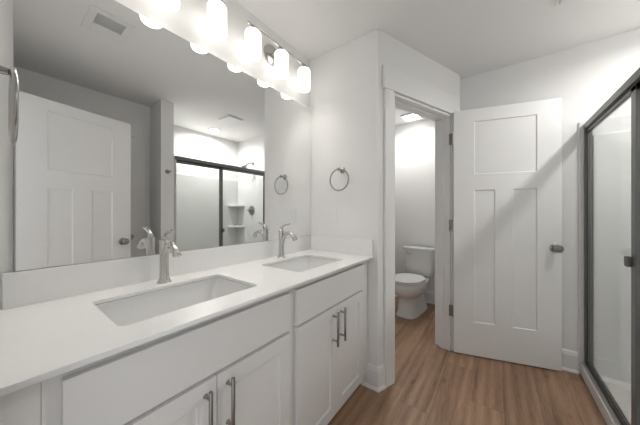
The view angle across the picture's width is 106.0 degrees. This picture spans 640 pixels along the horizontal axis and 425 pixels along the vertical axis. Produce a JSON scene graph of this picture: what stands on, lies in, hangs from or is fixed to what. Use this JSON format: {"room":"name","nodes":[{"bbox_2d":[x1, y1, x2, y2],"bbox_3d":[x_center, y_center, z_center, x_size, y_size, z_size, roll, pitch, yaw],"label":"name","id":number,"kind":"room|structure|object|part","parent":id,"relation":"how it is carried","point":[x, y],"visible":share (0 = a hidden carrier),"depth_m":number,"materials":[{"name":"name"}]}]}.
{"room":"bathroom","nodes":[
{"label":"bathroom","id":0,"kind":"room"},
{"bbox_2d":[0,0,309,308],"bbox_3d":[-0.040,-0.022,2.134,0.120,2.440,3.710,0,0,36],"label":"wall","id":1,"kind":"structure","parent":0,"point":[189,22],"depth_m":1.18,"materials":[{"name":"paint"}]},
{"bbox_2d":[2,236,309,309],"bbox_3d":[-0.532,0.242,1.346,0.020,0.111,1.503,0,0,36],"label":"backsplash","id":2,"kind":"structure","parent":1,"relation":"attached to","point":[32,286],"depth_m":0.95,"materials":[{"name":"white stone"}]},
{"bbox_2d":[13,0,310,270],"bbox_3d":[-0.522,-0.328,1.364,0.013,1.026,1.499,0,0,36],"label":"wall mirror","id":3,"kind":"object","parent":1,"relation":"attached to","point":[131,132],"visible":0.92,"depth_m":1.01,"materials":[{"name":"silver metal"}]},
{"bbox_2d":[156,0,226,40],"bbox_3d":[-0.674,-1.011,1.047,0.146,0.238,0.548,0,0,36],"label":"vanity light","id":4,"kind":"object","parent":1,"relation":"attached to","point":[216,9],"visible":1,"depth_m":1.18,"materials":[{"name":"white glass"}]},
{"bbox_3d":[-0.653,-0.969,1.031,0.092,0.154,0.092,0,0,36],"label":"lamp shade","id":5,"kind":"part","parent":4,"relation":"part of","materials":[{"name":"white glass"}]},
{"bbox_3d":[-0.518,-0.969,1.215,0.092,0.154,0.092,0,0,36],"label":"lamp shade","id":6,"kind":"part","parent":4,"relation":"part of","materials":[{"name":"white glass"}]},
{"bbox_2d":[245,21,309,92],"bbox_3d":[-0.273,-1.011,1.593,0.146,0.238,0.548,0,0,36],"label":"vanity light","id":7,"kind":"object","parent":1,"relation":"attached to","point":[278,58],"visible":1,"depth_m":1.54,"materials":[{"name":"white glass"}]},
{"bbox_3d":[-0.387,-0.969,1.393,0.092,0.154,0.092,0,0,36],"label":"lamp shade","id":8,"kind":"part","parent":7,"relation":"part of","materials":[{"name":"white glass"}]},
{"bbox_3d":[-0.322,-1.064,1.629,0.024,0.132,0.132,0,0,36],"label":"wall plate","id":9,"kind":"part","parent":7,"relation":"part of","materials":[{"name":"silver metal"}]},
{"bbox_3d":[-0.252,-0.969,1.577,0.092,0.154,0.092,0,0,36],"label":"lamp shade","id":10,"kind":"part","parent":7,"relation":"part of","materials":[{"name":"white glass"}]},
{"bbox_3d":[-0.117,-0.969,1.760,0.092,0.154,0.092,0,0,36],"label":"lamp shade","id":11,"kind":"part","parent":7,"relation":"part of","materials":[{"name":"white glass"}]},
{"bbox_2d":[310,29,392,365],"bbox_3d":[0.231,-0.022,1.862,0.640,2.440,0.187,0,0,36],"label":"wall","id":12,"kind":"structure","parent":0,"point":[347,92],"depth_m":1.73,"materials":[{"name":"paint"}]},
{"bbox_2d":[329,167,348,190],"bbox_3d":[0.151,-0.246,1.768,0.166,0.183,0.059,0,0,36],"label":"towel ring","id":13,"kind":"object","parent":12,"relation":"attached to","point":[342,169],"visible":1,"depth_m":1.76,"materials":[{"name":"silver metal"}]},
{"bbox_2d":[361,363,385,392],"bbox_3d":[0.369,1.119,1.664,0.157,0.158,0.076,0,0,36],"label":"baseboard","id":14,"kind":"structure","parent":12,"relation":"attached to","point":[374,379],"depth_m":1.64,"materials":[{"name":"white paint"}]},
{"bbox_2d":[395,119,434,291],"bbox_3d":[1.496,-0.022,3.235,1.050,2.440,0.115,0,0,36],"label":"wall","id":15,"kind":"structure","parent":0,"point":[414,141],"depth_m":3.32,"materials":[{"name":"paint"}]},
{"bbox_2d":[395,290,434,304],"bbox_3d":[0.929,1.119,2.566,0.930,0.158,1.635,0,0,36],"label":"baseboard","id":16,"kind":"structure","parent":15,"relation":"attached to","point":[430,296],"depth_m":3.18,"materials":[{"name":"white paint"}]},
{"bbox_2d":[393,38,459,113],"bbox_3d":[0.930,-0.022,2.054,1.075,2.440,0.182,0,0,-36],"label":"wall","id":17,"kind":"structure","parent":0,"point":[406,59],"depth_m":1.90,"materials":[{"name":"paint"}]},
{"bbox_2d":[382,64,458,386],"bbox_3d":[0.795,0.096,1.950,0.941,2.205,0.153,0,0,-32],"label":"trim","id":18,"kind":"structure","parent":17,"relation":"attached to","point":[395,82],"depth_m":1.92,"materials":[{"name":"white paint"}]},
{"bbox_2d":[449,98,563,370],"bbox_3d":[1.456,0.164,1.922,0.760,2.048,0.100,0,0,21],"label":"door","id":19,"kind":"structure","parent":18,"relation":"attached to","point":[506,224],"depth_m":1.92,"materials":[{"name":"white paint"}]},
{"bbox_3d":[1.761,0.268,1.788,0.066,0.066,0.065,0,0,21],"label":"knob","id":20,"kind":"part","parent":19,"relation":"part of","materials":[{"name":"metal"}]},
{"bbox_2d":[235,0,639,125],"bbox_3d":[1.015,-1.272,1.358,2.740,0.060,3.710,0,0,36],"label":"ceiling","id":21,"kind":"structure","parent":0,"point":[469,38],"depth_m":1.59,"materials":[{"name":"paint"}]},
{"bbox_2d":[400,113,422,121],"bbox_3d":[1.178,-1.230,3.106,0.220,0.024,0.220,0,0,36],"label":"recessed light","id":22,"kind":"object","parent":21,"relation":"in","point":[406,117],"visible":0.73,"depth_m":3.09,"materials":[{"name":"white plastic"}]},
{"bbox_2d":[555,0,571,5],"bbox_3d":[1.444,-1.232,1.275,0.260,0.020,0.235,0,0,36],"label":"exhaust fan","id":23,"kind":"object","parent":21,"relation":"attached to","point":[558,2],"visible":1,"depth_m":1.41,"materials":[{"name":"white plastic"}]},
{"bbox_2d":[559,0,571,4],"bbox_3d":[1.444,-1.229,1.275,0.230,0.014,0.205,0,0,36],"label":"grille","id":24,"kind":"object","parent":23,"relation":"attached to","point":[560,1],"depth_m":1.40,"materials":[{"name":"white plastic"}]},
{"bbox_2d":[327,296,606,424],"bbox_3d":[1.015,1.223,1.358,2.740,0.050,3.710,0,0,36],"label":"floor","id":25,"kind":"structure","parent":0,"point":[433,384],"depth_m":1.60,"materials":[{"name":"brown wood"}]},
{"bbox_2d":[0,261,367,424],"bbox_3d":[-0.312,0.756,1.180,0.566,0.884,1.549,0,0,36],"label":"vanity cabinet","id":26,"kind":"object","parent":25,"relation":"on","point":[295,356],"visible":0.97,"depth_m":0.82,"materials":[{"name":"white paint"}]},
{"bbox_3d":[-0.427,0.799,0.623,0.018,0.582,0.330,0,0,36],"label":"cabinet door","id":27,"kind":"part","parent":26,"relation":"part of","materials":[{"name":"white paint"}]},
{"bbox_3d":[-0.328,0.418,0.757,0.018,0.156,0.663,0,0,36],"label":"drawer","id":28,"kind":"part","parent":26,"relation":"part of","materials":[{"name":"white paint"}]},
{"bbox_2d":[0,235,373,396],"bbox_3d":[-0.317,0.250,1.184,0.559,0.126,1.552,0,0,36],"label":"countertop","id":29,"kind":"structure","parent":26,"relation":"on","point":[51,324],"depth_m":0.81,"materials":[{"name":"white stone"}]},
{"bbox_2d":[157,229,181,283],"bbox_3d":[-0.621,0.184,0.998,0.164,0.229,0.054,0,0,36],"label":"faucet","id":30,"kind":"object","parent":29,"relation":"on","point":[165,245],"visible":1,"depth_m":1.01,"materials":[{"name":"silver metal"}]},
{"bbox_3d":[-0.640,0.092,1.012,0.088,0.045,0.024,0,0,36],"label":"lever","id":31,"kind":"part","parent":30,"relation":"part of","materials":[{"name":"silver metal"}]},
{"bbox_3d":[-0.614,0.171,0.993,0.146,0.100,0.033,0,0,36],"label":"spout","id":32,"kind":"part","parent":30,"relation":"part of","materials":[{"name":"silver metal"}]},
{"bbox_2d":[95,277,251,325],"bbox_3d":[-0.508,0.393,0.899,0.340,0.160,0.486,0,0,36],"label":"sink","id":33,"kind":"object","parent":29,"relation":"in","point":[133,309],"visible":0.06,"depth_m":0.98,"materials":[{"name":"white ceramic"}]},
{"bbox_2d":[277,223,296,257],"bbox_3d":[-0.210,0.184,1.557,0.164,0.229,0.054,0,0,36],"label":"faucet","id":34,"kind":"object","parent":29,"relation":"on","point":[282,235],"visible":1,"depth_m":1.57,"materials":[{"name":"silver metal"}]},
{"bbox_3d":[-0.203,0.171,1.552,0.146,0.100,0.033,0,0,36],"label":"spout","id":35,"kind":"part","parent":34,"relation":"part of","materials":[{"name":"silver metal"}]},
{"bbox_2d":[267,256,339,271],"bbox_3d":[-0.093,0.393,1.463,0.336,0.160,0.464,0,0,36],"label":"sink","id":36,"kind":"object","parent":29,"relation":"in","point":[306,263],"visible":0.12,"depth_m":1.64,"materials":[{"name":"white ceramic"}]},
{"bbox_3d":[-0.329,0.614,0.712,0.036,0.180,0.015,0,0,36],"label":"handle","id":37,"kind":"part","parent":26,"relation":"part of","materials":[{"name":"metal"}]},
{"bbox_3d":[-0.285,0.614,0.771,0.036,0.180,0.015,0,0,36],"label":"handle","id":38,"kind":"part","parent":26,"relation":"part of","materials":[{"name":"metal"}]},
{"bbox_3d":[-0.230,0.799,0.891,0.018,0.582,0.330,0,0,36],"label":"cabinet door","id":39,"kind":"part","parent":26,"relation":"part of","materials":[{"name":"white paint"}]},
{"bbox_3d":[-0.011,0.799,1.189,0.018,0.582,0.320,0,0,36],"label":"cabinet door","id":40,"kind":"part","parent":26,"relation":"part of","materials":[{"name":"white paint"}]},
{"bbox_3d":[0.085,0.418,1.319,0.018,0.156,0.644,0,0,36],"label":"drawer","id":41,"kind":"part","parent":26,"relation":"part of","materials":[{"name":"white paint"}]},
{"bbox_3d":[0.085,0.614,1.273,0.036,0.180,0.015,0,0,36],"label":"handle","id":42,"kind":"part","parent":26,"relation":"part of","materials":[{"name":"metal"}]},
{"bbox_3d":[0.129,0.614,1.333,0.036,0.180,0.015,0,0,36],"label":"handle","id":43,"kind":"part","parent":26,"relation":"part of","materials":[{"name":"metal"}]},
{"bbox_3d":[0.181,0.799,1.450,0.018,0.582,0.320,0,0,36],"label":"cabinet door","id":44,"kind":"part","parent":26,"relation":"part of","materials":[{"name":"white paint"}]},
{"bbox_2d":[395,245,434,318],"bbox_3d":[1.127,0.821,2.950,0.380,0.754,0.709,0,0,42],"label":"toilet","id":45,"kind":"object","parent":25,"relation":"on","point":[410,286],"visible":0.85,"depth_m":2.88,"materials":[{"name":"white ceramic"}]},
{"bbox_3d":[1.042,0.801,2.857,0.348,0.018,0.453,0,0,42],"label":"seat","id":46,"kind":"part","parent":45,"relation":"part of","materials":[{"name":"white plastic"}]},
{"bbox_3d":[1.042,0.779,2.857,0.352,0.022,0.457,0,0,42],"label":"lid","id":47,"kind":"part","parent":45,"relation":"part of","materials":[{"name":"white plastic"}]},
{"bbox_3d":[1.123,1.005,2.946,0.346,0.386,0.688,0,0,42],"label":"bowl","id":48,"kind":"part","parent":45,"relation":"part of","materials":[{"name":"white ceramic"}]},
{"bbox_3d":[1.296,0.463,3.136,0.380,0.038,0.207,0,0,42],"label":"tank lid","id":49,"kind":"part","parent":45,"relation":"part of","materials":[{"name":"white ceramic"}]},
{"bbox_3d":[1.300,0.646,3.140,0.360,0.328,0.195,0,0,42],"label":"tank","id":50,"kind":"part","parent":45,"relation":"part of","materials":[{"name":"white ceramic"}]},
{"bbox_2d":[578,114,630,424],"bbox_3d":[1.835,0.263,1.020,0.778,1.870,1.361,0,0,36],"label":"shower stall","id":51,"kind":"object","parent":25,"relation":"on","point":[612,136],"visible":0.56,"depth_m":1.68,"materials":[{"name":"clear glass"}]},
{"bbox_2d":[582,67,639,424],"bbox_3d":[1.557,0.233,1.225,0.052,1.766,1.336,0,0,36],"label":"shower door frame","id":52,"kind":"structure","parent":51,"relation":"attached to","point":[631,87],"depth_m":1.31,"materials":[{"name":"metal"}]},
{"bbox_3d":[1.564,1.105,1.220,0.034,0.022,1.288,0,0,36],"label":"rail","id":53,"kind":"part","parent":52,"relation":"part of","materials":[{"name":"metal"}]},
{"bbox_3d":[1.560,-0.629,1.223,0.044,0.042,1.336,0,0,36],"label":"header rail","id":54,"kind":"part","parent":52,"relation":"part of","materials":[{"name":"metal"}]},
{"bbox_3d":[1.498,0.238,1.173,0.020,0.050,0.032,0,0,36],"label":"pull handle","id":55,"kind":"part","parent":52,"relation":"part of","materials":[{"name":"metal"}]},
{"bbox_2d":[460,29,639,373],"bbox_3d":[2.015,-0.022,1.808,1.663,2.440,0.120,0,0,36],"label":"wall","id":56,"kind":"structure","parent":0,"point":[585,76],"depth_m":1.82,"materials":[{"name":"paint"}]},
{"bbox_2d":[562,348,578,374],"bbox_3d":[1.565,1.119,1.970,0.780,0.158,0.150,0,0,36],"label":"baseboard","id":57,"kind":"structure","parent":56,"relation":"attached to","point":[569,357],"depth_m":1.81,"materials":[{"name":"white paint"}]},
{"bbox_3d":[-0.457,-0.022,0.247,1.445,2.440,0.120,0,0,36],"label":"wall","id":58,"kind":"structure","parent":0,"visible":0},
{"bbox_2d":[0,65,19,143],"bbox_3d":[-0.707,-0.249,0.536,0.166,0.183,0.049,0,0,36],"label":"towel ring","id":59,"kind":"object","parent":58,"relation":"attached to","point":[13,73],"visible":1,"depth_m":0.51,"materials":[{"name":"silver metal"}]}
]}

